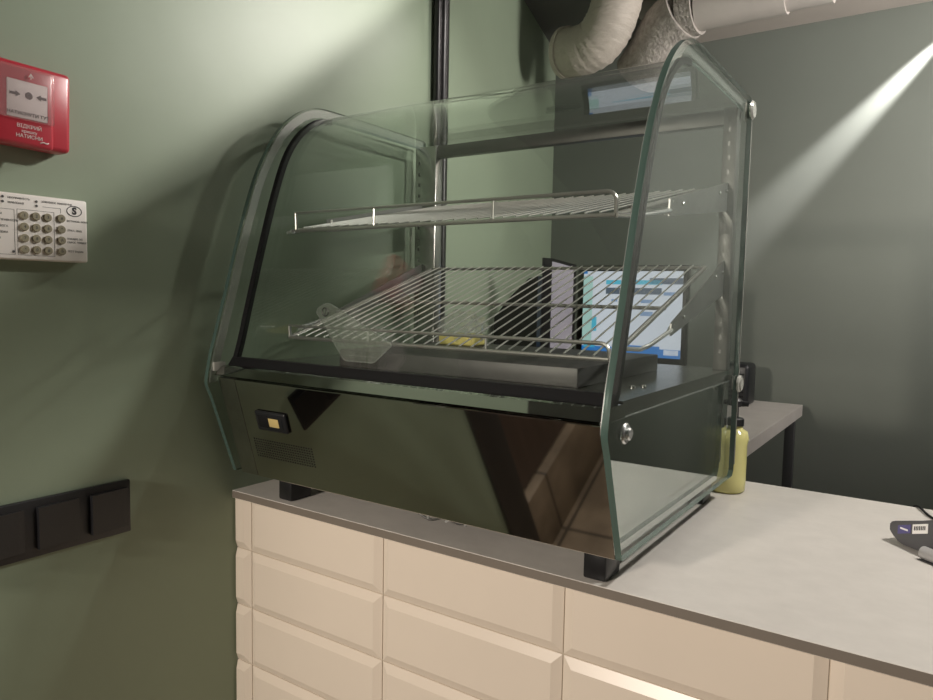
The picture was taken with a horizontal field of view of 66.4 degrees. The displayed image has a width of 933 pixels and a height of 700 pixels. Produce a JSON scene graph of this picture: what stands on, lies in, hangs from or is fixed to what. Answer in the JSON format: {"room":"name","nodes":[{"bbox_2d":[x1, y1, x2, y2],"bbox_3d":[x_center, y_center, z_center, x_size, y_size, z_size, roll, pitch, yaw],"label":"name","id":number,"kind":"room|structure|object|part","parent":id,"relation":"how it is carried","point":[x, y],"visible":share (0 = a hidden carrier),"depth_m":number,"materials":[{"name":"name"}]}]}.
{"room":"food shop","nodes":[
{"label":"food shop","id":0,"kind":"room"},
{"bbox_2d":[0,0,433,699],"bbox_3d":[-1.249,0.184,0.063,0.120,2.355,3.950,4,5,34],"label":"wall","id":1,"kind":"structure","parent":0,"point":[175,106],"depth_m":1.10,"materials":[{"name":"green paint"}]},
{"bbox_2d":[0,57,68,154],"bbox_3d":[-0.551,-0.305,0.894,0.047,0.105,0.104,4,5,34],"label":"fire alarm","id":2,"kind":"object","parent":1,"relation":"attached to","point":[34,101],"visible":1,"depth_m":0.88,"materials":[{"name":"red plastic"}]},
{"bbox_3d":[-0.539,-0.306,0.875,0.001,0.046,0.048,4,5,34],"label":"instruction plate","id":3,"kind":"part","parent":2,"relation":"part of","materials":[{"name":"white plastic"}]},
{"bbox_2d":[0,191,87,262],"bbox_3d":[-0.576,-0.155,0.894,0.022,0.083,0.194,4,5,34],"label":"alarm keypad","id":4,"kind":"object","parent":1,"relation":"attached to","point":[32,227],"visible":1,"depth_m":0.92,"materials":[{"name":"beige plastic"}]},
{"bbox_3d":[-0.574,-0.151,0.883,0.001,0.063,0.139,4,5,34],"label":"printed frame","id":5,"kind":"part","parent":4,"relation":"part of","materials":[{"name":"grey plastic"}]},
{"bbox_2d":[0,479,130,566],"bbox_3d":[-0.577,0.237,0.940,0.014,0.078,0.284,4,5,34],"label":"light switch panel","id":6,"kind":"object","parent":1,"relation":"attached to","point":[35,527],"visible":1,"depth_m":0.97,"materials":[{"name":"black plastic"}]},
{"bbox_2d":[433,0,449,332],"bbox_3d":[-0.061,-0.441,1.616,0.026,1.305,0.043,4,5,34],"label":"vertical pipe","id":7,"kind":"object","parent":1,"relation":"attached to","point":[442,7],"visible":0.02,"depth_m":1.59,"materials":[{"name":"black metal"}]},
{"bbox_2d":[432,0,555,343],"bbox_3d":[0.106,0.025,2.436,0.120,2.355,1.602,3,5,18],"label":"wall","id":8,"kind":"structure","parent":0,"point":[494,44],"depth_m":2.09,"materials":[{"name":"green paint"}]},
{"bbox_2d":[524,0,640,42],"bbox_3d":[0.154,-1.012,-0.062,4.600,0.100,5.450,4,5,34],"label":"ceiling","id":9,"kind":"structure","parent":0,"point":[550,15],"depth_m":2.44,"materials":[{"name":"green paint"}]},
{"bbox_2d":[548,0,642,79],"bbox_3d":[0.408,-0.993,2.172,0.160,0.284,0.287,-3,6,-44],"label":"flexible duct","id":10,"kind":"object","parent":9,"relation":"hanging from","point":[589,46],"visible":0.98,"depth_m":2.13,"materials":[{"name":"metal"}]},
{"bbox_2d":[551,1,932,509],"bbox_3d":[1.833,0.091,1.998,4.000,2.355,0.120,4,5,34],"label":"wall","id":11,"kind":"structure","parent":0,"point":[837,315],"depth_m":2.36,"materials":[{"name":"paint"}]},
{"bbox_2d":[617,0,835,92],"bbox_3d":[1.238,-0.894,1.756,1.830,0.267,0.230,4,5,34],"label":"duct","id":12,"kind":"object","parent":11,"relation":"hanging from","point":[666,23],"visible":0.8,"depth_m":2.07,"materials":[{"name":"metal"}]},
{"bbox_2d":[638,0,932,44],"bbox_3d":[1.867,-1.020,1.484,3.100,0.059,0.570,4,5,34],"label":"ceiling","id":13,"kind":"structure","parent":11,"relation":"attached to","point":[840,8],"depth_m":2.27,"materials":[{"name":"paint"}]},
{"bbox_3d":[0.109,1.435,0.127,4.600,0.100,5.450,4,5,34],"label":"floor","id":14,"kind":"structure","parent":0,"visible":0},
{"bbox_2d":[235,498,932,699],"bbox_3d":[0.545,0.808,0.973,1.899,1.036,0.596,4,5,34],"label":"counter","id":15,"kind":"object","parent":14,"relation":"on","point":[325,611],"depth_m":0.97,"materials":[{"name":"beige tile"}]},
{"bbox_2d":[232,479,932,686],"bbox_3d":[0.560,0.284,0.940,1.899,0.013,0.622,4,5,34],"label":"countertop","id":16,"kind":"structure","parent":15,"relation":"on","point":[824,575],"depth_m":0.91,"materials":[{"name":"stone"}]},
{"bbox_2d":[204,38,755,581],"bbox_3d":[0.030,-0.086,1.158,0.691,0.671,0.563,4,5,34],"label":"display case","id":17,"kind":"object","parent":16,"relation":"on","point":[585,451],"visible":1,"depth_m":1.00,"materials":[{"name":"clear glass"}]},
{"bbox_2d":[255,410,288,433],"bbox_3d":[-0.295,0.109,1.079,0.068,0.031,0.012,4,5,34],"label":"switch","id":18,"kind":"object","parent":17,"relation":"attached to","point":[266,421],"depth_m":1.08,"materials":[{"name":"black plastic"}]},
{"bbox_2d":[254,438,315,467],"bbox_3d":[-0.280,0.157,1.092,0.130,0.031,0.009,4,5,34],"label":"vent grille","id":19,"kind":"object","parent":17,"relation":"attached to","point":[274,452],"depth_m":1.09,"materials":[{"name":"black metal"}]},
{"bbox_3d":[-0.280,-0.209,1.239,0.026,0.023,0.115,3,5,20],"label":"support arm","id":20,"kind":"part","parent":17,"relation":"part of","materials":[{"name":"silver metal"}]},
{"bbox_3d":[-0.268,-0.050,1.272,0.026,0.027,0.115,3,5,20],"label":"support arm","id":21,"kind":"part","parent":17,"relation":"part of","materials":[{"name":"silver metal"}]},
{"bbox_3d":[-0.253,-0.127,1.345,0.008,0.629,0.557,4,5,34],"label":"panel","id":22,"kind":"part","parent":17,"relation":"part of","materials":[{"name":"clear glass"}]},
{"bbox_2d":[322,303,372,363],"bbox_3d":[-0.173,-0.026,1.083,0.156,0.088,0.003,4,5,34],"label":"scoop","id":23,"kind":"object","parent":17,"relation":"on","point":[325,315],"visible":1,"depth_m":1.11,"materials":[{"name":"plastic"}]},
{"bbox_3d":[-0.094,0.142,0.958,0.611,0.161,0.050,4,5,34],"label":"panel","id":24,"kind":"part","parent":17,"relation":"part of","materials":[{"name":"black metal"}]},
{"bbox_3d":[-0.083,-0.216,1.524,0.054,0.426,0.024,4,5,34],"label":"post","id":25,"kind":"part","parent":17,"relation":"part of","materials":[{"name":"metal"}]},
{"bbox_3d":[-0.060,-0.017,1.026,0.571,0.020,0.006,4,5,34],"label":"guard rail","id":26,"kind":"part","parent":17,"relation":"part of","materials":[{"name":"silver metal"}]},
{"bbox_3d":[-0.050,-0.198,1.025,0.567,0.030,0.006,4,5,34],"label":"guard rail","id":27,"kind":"part","parent":17,"relation":"part of","materials":[{"name":"silver metal"}]},
{"bbox_2d":[439,310,487,345],"bbox_3d":[-0.007,-0.042,1.299,0.098,0.066,0.063,4,5,34],"label":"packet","id":28,"kind":"object","parent":17,"relation":"on","point":[472,341],"visible":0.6,"depth_m":1.28,"materials":[{"name":"yellow"}]},
{"bbox_2d":[288,265,706,361],"bbox_3d":[0.051,-0.079,1.183,0.573,0.135,0.394,4,5,34],"label":"wire shelf","id":29,"kind":"object","parent":17,"relation":"attached to","point":[489,352],"depth_m":1.13,"materials":[{"name":"silver metal"}]},
{"bbox_2d":[295,188,705,232],"bbox_3d":[0.056,-0.230,1.178,0.570,0.084,0.380,4,5,34],"label":"wire shelf","id":30,"kind":"object","parent":17,"relation":"attached to","point":[434,212],"depth_m":1.08,"materials":[{"name":"silver metal"}]},
{"bbox_3d":[0.037,-0.191,1.163,0.660,0.426,0.496,4,5,34],"label":"glass","id":31,"kind":"part","parent":17,"relation":"part of","materials":[{"name":"grey"}]},
{"bbox_3d":[0.186,-0.397,1.333,0.582,0.024,0.018,4,5,34],"label":"rail","id":32,"kind":"part","parent":17,"relation":"part of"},
{"bbox_3d":[0.232,-0.172,0.893,0.115,0.023,0.026,-3,6,-42],"label":"support arm","id":33,"kind":"part","parent":17,"relation":"part of","materials":[{"name":"silver metal"}]},
{"bbox_3d":[0.244,-0.013,0.926,0.114,0.027,0.023,-3,6,-44],"label":"support arm","id":34,"kind":"part","parent":17,"relation":"part of","materials":[{"name":"silver metal"}]},
{"bbox_3d":[0.299,0.065,0.993,0.005,0.002,0.498,4,5,34],"label":"edge trim","id":35,"kind":"part","parent":17,"relation":"part of","materials":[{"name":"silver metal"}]},
{"bbox_3d":[0.304,-0.087,0.968,0.008,0.629,0.557,4,5,34],"label":"panel","id":36,"kind":"part","parent":17,"relation":"part of","materials":[{"name":"clear glass"}]},
{"bbox_3d":[0.430,-0.179,1.177,0.022,0.426,0.024,4,5,34],"label":"post","id":37,"kind":"part","parent":17,"relation":"part of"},
{"bbox_2d":[711,398,748,493],"bbox_3d":[0.466,0.167,1.266,0.066,0.166,0.064,4,5,34],"label":"soap bottle","id":38,"kind":"object","parent":16,"relation":"on","point":[735,484],"visible":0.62,"depth_m":1.24,"materials":[{"name":"yellow plastic"}]},
{"bbox_2d":[890,505,932,565],"bbox_3d":[0.672,0.249,1.035,0.129,0.072,0.359,2,4,6],"label":"card terminal","id":39,"kind":"object","parent":16,"relation":"on","point":[917,535],"visible":0.93,"depth_m":0.98,"materials":[{"name":"grey plastic"}]},
{"bbox_2d":[917,559,932,565],"bbox_3d":[0.619,0.280,0.921,0.028,0.001,0.059,0,5,-16],"label":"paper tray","id":40,"kind":"object","parent":39,"relation":"on","point":[929,561],"depth_m":0.93,"materials":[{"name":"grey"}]},
{"bbox_2d":[726,400,802,487],"bbox_3d":[0.577,0.702,2.264,0.726,1.050,0.762,4,5,34],"label":"side table","id":41,"kind":"object","parent":14,"relation":"on","point":[763,420],"visible":0.16,"depth_m":2.17,"materials":[{"name":"grey laminate"}]},
{"bbox_2d":[494,258,575,348],"bbox_3d":[0.201,-0.040,2.063,0.236,0.446,0.095,4,5,34],"label":"cash register","id":42,"kind":"object","parent":41,"relation":"on","point":[546,262],"visible":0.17,"depth_m":2.00,"materials":[{"name":"black plastic"}]},
{"bbox_2d":[576,265,690,365],"bbox_3d":[0.490,-0.030,2.094,0.328,0.432,0.147,4,5,34],"label":"monitor","id":43,"kind":"object","parent":41,"relation":"on","point":[671,350],"visible":0.38,"depth_m":2.03,"materials":[{"name":"black"}]},
{"bbox_2d":[727,361,755,404],"bbox_3d":[0.879,0.108,2.318,0.095,0.136,0.106,4,5,34],"label":"speaker box","id":44,"kind":"object","parent":41,"relation":"on","point":[747,371],"visible":0.42,"depth_m":2.27,"materials":[{"name":"black plastic"}]},
{"bbox_3d":[1.012,0.727,2.288,0.028,1.013,0.028,4,5,34],"label":"leg","id":45,"kind":"part","parent":41,"relation":"part of","materials":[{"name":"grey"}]}
]}

